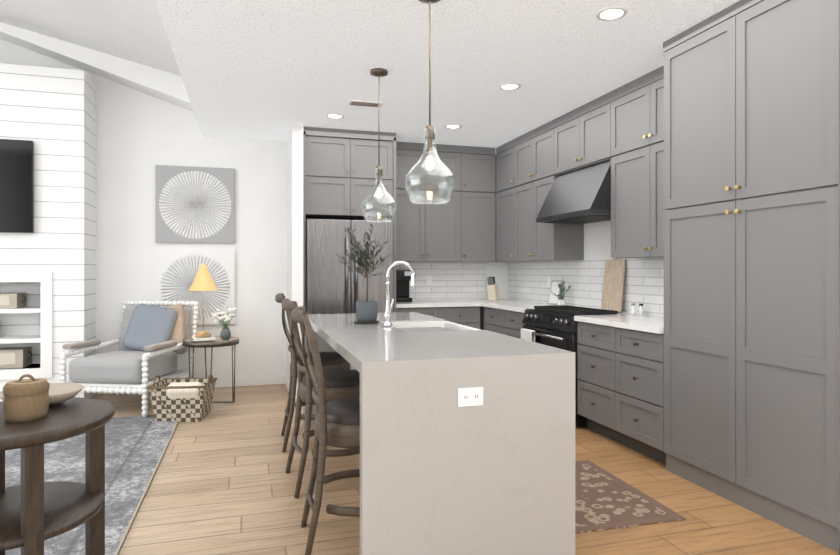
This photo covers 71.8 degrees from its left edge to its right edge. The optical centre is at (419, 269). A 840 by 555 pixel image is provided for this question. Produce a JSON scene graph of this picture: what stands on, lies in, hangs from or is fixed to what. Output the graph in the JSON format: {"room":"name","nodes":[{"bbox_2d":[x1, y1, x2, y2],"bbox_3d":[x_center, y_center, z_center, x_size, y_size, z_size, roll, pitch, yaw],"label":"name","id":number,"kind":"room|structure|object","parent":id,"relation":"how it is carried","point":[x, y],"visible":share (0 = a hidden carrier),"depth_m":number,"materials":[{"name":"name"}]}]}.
{"room":"kitchen","nodes":[
{"label":"kitchen","id":0,"kind":"room"},
{"bbox_2d":[0,63,95,401],"bbox_3d":[-4.811,-0.317,5.343,3.170,3.200,0.458,0,0,-16],"label":"wall","id":1,"kind":"structure","parent":0,"point":[50,112],"depth_m":5.52,"materials":[{"name":"white wood"}]},
{"bbox_2d":[0,139,33,232],"bbox_3d":[-4.338,-0.774,5.207,1.520,0.855,0.069,0,0,-16],"label":"wall-mounted tv","id":2,"kind":"object","parent":1,"relation":"attached to","point":[16,186],"visible":0.92,"depth_m":5.36,"materials":[{"name":"black"}]},
{"bbox_2d":[0,272,52,379],"bbox_3d":[-4.071,0.518,5.468,1.150,1.000,0.322,0,0,-16],"label":"built-in shelf","id":3,"kind":"object","parent":1,"relation":"attached to","point":[44,338],"depth_m":5.45,"materials":[{"name":"white wood"}]},
{"bbox_2d":[0,293,25,308],"bbox_3d":[-4.094,0.291,5.473,0.659,0.140,0.241,0,0,-16],"label":"basket","id":4,"kind":"object","parent":3,"relation":"on","point":[12,300],"visible":0.98,"depth_m":5.43,"materials":[{"name":"fabric"}]},
{"bbox_2d":[0,347,31,368],"bbox_3d":[-4.060,0.837,5.483,0.689,0.170,0.241,0,0,-16],"label":"basket","id":5,"kind":"object","parent":3,"relation":"on","point":[15,357],"visible":1,"depth_m":5.44,"materials":[{"name":"fabric"}]},
{"bbox_2d":[96,374,284,393],"bbox_3d":[-3.949,1.228,5.831,5.100,0.110,0.015,0,0,-16],"label":"baseboard","id":6,"kind":"structure","parent":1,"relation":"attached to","point":[252,380],"depth_m":6.44,"materials":[{"name":"white"}]},
{"bbox_2d":[0,0,180,75],"bbox_3d":[-3.063,-2.526,1.252,4.200,1.149,9.300,0,0,-16],"label":"ceiling","id":7,"kind":"structure","parent":0,"point":[133,30],"depth_m":5.10,"materials":[{"name":"white paint"}]},
{"bbox_2d":[0,22,192,110],"bbox_3d":[-3.580,-2.117,5.781,2.580,0.842,0.318,0,0,-16],"label":"beam","id":8,"kind":"structure","parent":7,"relation":"attached to","point":[162,85],"depth_m":5.80,"materials":[{"name":"white wood"}]},
{"bbox_2d":[0,39,507,377],"bbox_3d":[-2.654,-1.092,6.301,8.150,4.750,0.150,0,0,-16],"label":"wall","id":9,"kind":"structure","parent":0,"point":[140,135],"depth_m":6.25,"materials":[{"name":"white paint"}]},
{"bbox_2d":[155,250,234,324],"bbox_3d":[-2.421,0.193,6.270,0.800,0.800,0.037,0,0,-16],"label":"art","id":10,"kind":"object","parent":9,"relation":"attached to","point":[175,273],"visible":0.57,"depth_m":6.26,"materials":[{"name":"white fabric"}]},
{"bbox_2d":[155,165,234,242],"bbox_3d":[-2.421,-0.702,6.270,0.800,0.820,0.037,0,0,-16],"label":"art","id":11,"kind":"object","parent":9,"relation":"attached to","point":[194,204],"visible":0.96,"depth_m":6.25,"materials":[{"name":"grey fabric"}]},
{"bbox_2d":[303,131,350,222],"bbox_3d":[-1.049,-0.987,6.321,0.460,0.840,0.716,0,0,-16],"label":"upper cabinet","id":12,"kind":"object","parent":9,"relation":"attached to","point":[326,154],"depth_m":5.98,"materials":[{"name":"grey wood"}]},
{"bbox_2d":[343,135,394,220],"bbox_3d":[-0.608,-0.987,6.451,0.460,0.840,0.716,0,0,-16],"label":"upper cabinet","id":13,"kind":"object","parent":9,"relation":"attached to","point":[364,148],"depth_m":6.11,"materials":[{"name":"grey wood"}]},
{"bbox_2d":[387,183,430,262],"bbox_3d":[-0.172,-0.540,6.773,0.499,0.886,0.346,0,0,-16],"label":"upper cabinet","id":14,"kind":"object","parent":9,"relation":"attached to","point":[412,221],"depth_m":6.63,"materials":[{"name":"grey wood"}]},
{"bbox_2d":[395,139,430,182],"bbox_3d":[-0.172,-1.183,6.773,0.499,0.542,0.346,0,0,-16],"label":"upper cabinet","id":15,"kind":"object","parent":9,"relation":"attached to","point":[407,154],"depth_m":6.61,"materials":[{"name":"grey wood"}]},
{"bbox_2d":[431,183,466,262],"bbox_3d":[0.220,-0.540,6.889,0.559,0.886,0.346,0,0,-16],"label":"upper cabinet","id":16,"kind":"object","parent":9,"relation":"attached to","point":[446,251],"depth_m":6.75,"materials":[{"name":"grey wood"}]},
{"bbox_2d":[431,144,466,182],"bbox_3d":[0.220,-1.183,6.889,0.559,0.542,0.346,0,0,-16],"label":"upper cabinet","id":17,"kind":"object","parent":9,"relation":"attached to","point":[454,157],"depth_m":6.76,"materials":[{"name":"grey wood"}]},
{"bbox_2d":[467,183,495,262],"bbox_3d":[0.620,-0.540,7.008,0.519,0.886,0.346,0,0,-16],"label":"upper cabinet","id":18,"kind":"object","parent":9,"relation":"attached to","point":[481,201],"depth_m":6.87,"materials":[{"name":"grey wood"}]},
{"bbox_2d":[467,146,495,186],"bbox_3d":[0.620,-1.183,7.008,0.519,0.542,0.346,0,0,-16],"label":"upper cabinet","id":19,"kind":"object","parent":9,"relation":"attached to","point":[481,161],"depth_m":6.87,"materials":[{"name":"grey wood"}]},
{"bbox_2d":[287,124,302,387],"bbox_3d":[-1.337,-0.087,6.185,0.110,2.740,0.820,0,0,-16],"label":"wall","id":20,"kind":"structure","parent":0,"point":[295,215],"depth_m":5.80,"materials":[{"name":"white paint"}]},
{"bbox_2d":[285,374,289,392],"bbox_3d":[-1.391,1.228,6.145,0.016,0.110,0.806,0,0,-16],"label":"baseboard","id":21,"kind":"structure","parent":20,"relation":"attached to","point":[287,381],"depth_m":6.27,"materials":[{"name":"white"}]},
{"bbox_2d":[155,0,739,153],"bbox_3d":[0.773,-1.737,2.388,3.800,0.560,9.300,0,0,-16],"label":"ceiling","id":22,"kind":"structure","parent":0,"point":[265,69],"depth_m":4.02,"materials":[{"name":"white paint"}]},
{"bbox_2d":[326,113,343,118],"bbox_3d":[-0.802,-1.453,5.488,0.174,0.007,0.174,0,0,29],"label":"recessed light","id":23,"kind":"object","parent":22,"relation":"in","point":[334,116],"depth_m":5.49,"materials":[{"name":"white plastic"}]},
{"bbox_2d":[348,100,382,106],"bbox_3d":[-0.478,-1.450,5.063,0.280,0.014,0.130,0,0,-16],"label":"ceiling vent","id":24,"kind":"object","parent":22,"relation":"in","point":[363,103],"visible":0.83,"depth_m":5.04,"materials":[{"name":"white metal"}]},
{"bbox_2d":[360,68,397,221],"bbox_3d":[-0.300,-0.906,4.250,0.272,1.099,0.272,0,0,-16],"label":"pendant light","id":25,"kind":"object","parent":22,"relation":"hanging from","point":[378,72],"visible":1,"depth_m":4.24,"materials":[{"name":"clear glass"}]},
{"bbox_2d":[404,0,455,203],"bbox_3d":[0.052,-0.906,3.061,0.272,1.099,0.272,0,0,-16],"label":"pendant light","id":26,"kind":"object","parent":22,"relation":"hanging from","point":[430,133],"visible":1,"depth_m":3.05,"materials":[{"name":"clear glass"}]},
{"bbox_2d":[444,124,460,128],"bbox_3d":[0.334,-1.453,5.877,0.174,0.007,0.174,0,0,29],"label":"recessed light","id":27,"kind":"object","parent":22,"relation":"in","point":[451,126],"depth_m":5.88,"materials":[{"name":"white plastic"}]},
{"bbox_2d":[499,83,520,89],"bbox_3d":[0.712,-1.453,4.601,0.174,0.007,0.174,0,0,-25],"label":"recessed light","id":28,"kind":"object","parent":22,"relation":"in","point":[506,86],"depth_m":4.60,"materials":[{"name":"white plastic"}]},
{"bbox_2d":[596,6,627,20],"bbox_3d":[1.088,-1.453,3.295,0.174,0.007,0.174,0,0,29],"label":"recessed light","id":29,"kind":"object","parent":22,"relation":"in","point":[611,13],"depth_m":3.29,"materials":[{"name":"white plastic"}]},
{"bbox_2d":[91,384,837,554],"bbox_3d":[-1.313,1.333,1.770,8.150,0.100,9.600,0,0,-16],"label":"floor","id":30,"kind":"structure","parent":0,"point":[223,482],"depth_m":3.21,"materials":[{"name":"brown wood"}]},
{"bbox_2d":[5,415,178,554],"bbox_3d":[-3.387,1.276,2.470,3.970,0.012,4.420,0,0,-16],"label":"area rug","id":31,"kind":"object","parent":30,"relation":"on","point":[136,447],"visible":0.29,"depth_m":3.71,"materials":[{"name":"grey fabric"}]},
{"bbox_2d":[0,397,114,554],"bbox_3d":[-1.426,0.891,2.029,0.638,0.760,0.638,0,0,-16],"label":"round table","id":32,"kind":"object","parent":31,"relation":"on","point":[36,510],"visible":0.88,"depth_m":1.99,"materials":[{"name":"brown wood"}]},
{"bbox_2d":[3,374,49,421],"bbox_3d":[-1.358,0.435,2.002,0.134,0.150,0.134,0,0,-16],"label":"basket","id":33,"kind":"object","parent":32,"relation":"on","point":[25,400],"visible":1,"depth_m":1.95,"materials":[{"name":"wicker"}]},
{"bbox_2d":[0,383,83,405],"bbox_3d":[-1.439,0.482,2.207,0.280,0.055,0.280,0,0,-16],"label":"bowl","id":34,"kind":"object","parent":32,"relation":"on","point":[60,392],"visible":0.33,"depth_m":2.28,"materials":[{"name":"beige wood"}]},
{"bbox_2d":[59,300,198,416],"bbox_3d":[-2.713,0.791,5.505,0.870,0.958,0.923,0,0,8],"label":"accent chair","id":35,"kind":"object","parent":31,"relation":"on","point":[151,339],"visible":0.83,"depth_m":5.42,"materials":[{"name":"white fabric"}]},
{"bbox_2d":[147,374,216,421],"bbox_3d":[-2.052,1.095,5.032,0.470,0.373,0.403,0,0,-4],"label":"basket","id":36,"kind":"object","parent":30,"relation":"on","point":[182,399],"visible":1,"depth_m":4.87,"materials":[{"name":"wicker"}]},
{"bbox_2d":[183,336,238,402],"bbox_3d":[-2.014,0.975,5.599,0.516,0.611,0.516,0,0,-16],"label":"side table","id":37,"kind":"object","parent":30,"relation":"on","point":[217,342],"visible":0.69,"depth_m":5.54,"materials":[{"name":"brown"}]},
{"bbox_2d":[191,336,215,340],"bbox_3d":[-2.073,0.655,5.550,0.202,0.029,0.154,0,0,-28],"label":"books","id":38,"kind":"object","parent":37,"relation":"on","point":[203,339],"visible":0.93,"depth_m":5.49,"materials":[{"name":"white paper"}]},
{"bbox_2d":[188,264,217,337],"bbox_3d":[-2.072,0.290,5.550,0.270,0.700,0.270,0,0,-16],"label":"table lamp","id":39,"kind":"object","parent":38,"relation":"on","point":[203,281],"visible":1,"depth_m":5.49,"materials":[{"name":"yellow fabric"}]},
{"bbox_2d":[211,307,236,340],"bbox_3d":[-1.867,0.509,5.531,0.237,0.321,0.285,0,0,-16],"label":"flower vase","id":40,"kind":"object","parent":37,"relation":"on","point":[225,334],"visible":1,"depth_m":5.50,"materials":[{"name":"grey"}]},
{"bbox_2d":[275,293,349,452],"bbox_3d":[-0.785,0.732,4.358,0.588,1.108,0.515,0,0,-14],"label":"stool","id":41,"kind":"object","parent":30,"relation":"on","point":[333,360],"visible":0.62,"depth_m":4.20,"materials":[{"name":"brown wood"}]},
{"bbox_2d":[281,298,359,498],"bbox_3d":[-0.546,0.732,3.549,0.588,1.108,0.515,0,0,-19],"label":"stool","id":42,"kind":"object","parent":30,"relation":"on","point":[341,383],"visible":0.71,"depth_m":3.38,"materials":[{"name":"brown wood"}]},
{"bbox_2d":[291,306,359,554],"bbox_3d":[-0.309,0.732,2.748,0.588,1.108,0.515,0,0,-12],"label":"stool","id":43,"kind":"object","parent":30,"relation":"on","point":[337,422],"visible":0.62,"depth_m":2.55,"materials":[{"name":"brown wood"}]},
{"bbox_2d":[306,219,393,313],"bbox_3d":[-0.809,0.383,6.319,0.902,1.800,0.822,0,0,-16],"label":"fridge","id":44,"kind":"object","parent":30,"relation":"on","point":[333,286],"visible":0.4,"depth_m":5.95,"materials":[{"name":"grey metal"}]},
{"bbox_2d":[394,307,446,320],"bbox_3d":[-0.101,0.847,6.648,0.564,0.871,0.626,0,0,-16],"label":"base cabinet","id":45,"kind":"object","parent":30,"relation":"on","point":[439,312],"depth_m":6.39,"materials":[{"name":"grey wood"}]},
{"bbox_2d":[303,316,574,554],"bbox_3d":[-0.137,0.851,3.689,0.963,0.866,2.588,0,0,-16],"label":"kitchen island","id":46,"kind":"object","parent":30,"relation":"on","point":[442,472],"depth_m":2.46,"materials":[{"name":"stone"}]},
{"bbox_2d":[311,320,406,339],"bbox_3d":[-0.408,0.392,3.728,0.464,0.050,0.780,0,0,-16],"label":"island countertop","id":47,"kind":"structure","parent":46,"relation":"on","point":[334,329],"depth_m":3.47,"materials":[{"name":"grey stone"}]},
{"bbox_2d":[335,224,392,323],"bbox_3d":[-0.389,0.020,4.038,0.462,0.694,0.501,0,0,-16],"label":"potted plant","id":48,"kind":"object","parent":47,"relation":"on","point":[366,311],"visible":1,"depth_m":3.96,"materials":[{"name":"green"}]},
{"bbox_2d":[383,261,415,326],"bbox_3d":[-0.129,0.154,3.791,0.225,0.426,0.105,0,0,-16],"label":"faucet","id":49,"kind":"object","parent":47,"relation":"on","point":[387,317],"visible":1,"depth_m":3.78,"materials":[{"name":"silver metal"}]},
{"bbox_2d":[458,387,482,406],"bbox_3d":[0.214,0.534,2.439,0.114,0.078,0.008,0,0,-16],"label":"outlet","id":50,"kind":"object","parent":46,"relation":"attached to","point":[473,396],"visible":1,"depth_m":2.44,"materials":[{"name":"white plastic"}]},
{"bbox_2d":[447,307,479,328],"bbox_3d":[0.324,0.847,6.774,0.563,0.871,0.626,0,0,-16],"label":"base cabinet","id":51,"kind":"object","parent":30,"relation":"on","point":[467,316],"depth_m":6.51,"materials":[{"name":"grey wood"}]},
{"bbox_2d":[394,299,480,306],"bbox_3d":[0.116,0.388,6.696,1.006,0.040,0.657,0,0,-16],"label":"countertop","id":52,"kind":"structure","parent":51,"relation":"on","point":[418,302],"depth_m":6.47,"materials":[{"name":"white stone"}]},
{"bbox_2d":[396,270,411,301],"bbox_3d":[-0.223,0.181,6.666,0.220,0.370,0.290,0,0,-16],"label":"coffee maker","id":53,"kind":"object","parent":52,"relation":"on","point":[403,277],"visible":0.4,"depth_m":6.66,"materials":[{"name":"black plastic"}]},
{"bbox_2d":[519,305,617,427],"bbox_3d":[1.312,0.813,5.175,0.583,0.940,0.910,0,0,-16],"label":"range","id":54,"kind":"object","parent":30,"relation":"on","point":[554,326],"visible":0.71,"depth_m":4.97,"materials":[{"name":"black metal"}]},
{"bbox_2d":[521,328,534,341],"bbox_3d":[0.989,0.715,5.320,0.045,0.336,0.210,0,0,-16],"label":"towel","id":55,"kind":"object","parent":54,"relation":"hanging from","point":[526,334],"depth_m":5.27,"materials":[{"name":"white fabric"}]},
{"bbox_2d":[575,460,685,533],"bbox_3d":[0.878,1.278,3.337,0.760,0.008,0.940,0,0,-14],"label":"runner rug","id":56,"kind":"object","parent":30,"relation":"on","point":[605,500],"visible":0.44,"depth_m":3.14,"materials":[{"name":"brown fabric"}]},
{"bbox_2d":[584,220,634,259],"bbox_3d":[2.518,-0.367,2.904,0.160,3.300,9.300,0,0,-16],"label":"wall","id":57,"kind":"structure","parent":0,"point":[597,240],"depth_m":5.47,"materials":[{"name":"grey paint"}]},
{"bbox_2d":[536,160,610,223],"bbox_3d":[1.485,-0.676,5.180,0.522,0.461,0.906,0,0,-16],"label":"range hood","id":58,"kind":"object","parent":57,"relation":"attached to","point":[581,196],"visible":0.71,"depth_m":5.01,"materials":[{"name":"grey metal"}]},
{"bbox_2d":[466,0,839,554],"bbox_3d":[1.488,-0.086,4.968,0.637,2.737,4.751,0,0,-16],"label":"cabinets","id":59,"kind":"object","parent":57,"relation":"attached to","point":[715,140],"visible":0.96,"depth_m":3.30,"materials":[{"name":"grey wood"}]},
{"bbox_2d":[487,277,499,300],"bbox_3d":[0.861,0.220,6.840,0.100,0.283,0.161,0,0,34],"label":"knife block","id":60,"kind":"object","parent":59,"relation":"on","point":[493,290],"visible":1,"depth_m":6.80,"materials":[{"name":"beige wood"}]},
{"bbox_2d":[548,280,562,304],"bbox_3d":[1.418,0.238,6.093,0.066,0.257,0.200,0,0,-16],"label":"framed picture","id":61,"kind":"object","parent":59,"relation":"on","point":[552,299],"visible":0.96,"depth_m":6.09,"materials":[{"name":"grey"}]},
{"bbox_2d":[551,283,570,304],"bbox_3d":[1.419,0.246,5.835,0.249,0.242,0.166,0,0,-16],"label":"potted plant","id":62,"kind":"object","parent":59,"relation":"on","point":[561,301],"visible":0.98,"depth_m":5.82,"materials":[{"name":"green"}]},
{"bbox_2d":[601,258,625,311],"bbox_3d":[1.713,0.102,5.138,0.074,0.528,0.280,0,0,-16],"label":"cutting board","id":63,"kind":"object","parent":59,"relation":"on","point":[613,283],"visible":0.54,"depth_m":5.12,"materials":[{"name":"brown wood"}]},
{"bbox_2d":[631,303,643,314],"bbox_3d":[1.778,0.321,4.750,0.040,0.092,0.107,0,0,-43],"label":"salt","id":64,"kind":"object","parent":59,"relation":"on","point":[633,310],"visible":0.96,"depth_m":4.76,"materials":[{"name":"white ceramic"}]}
]}

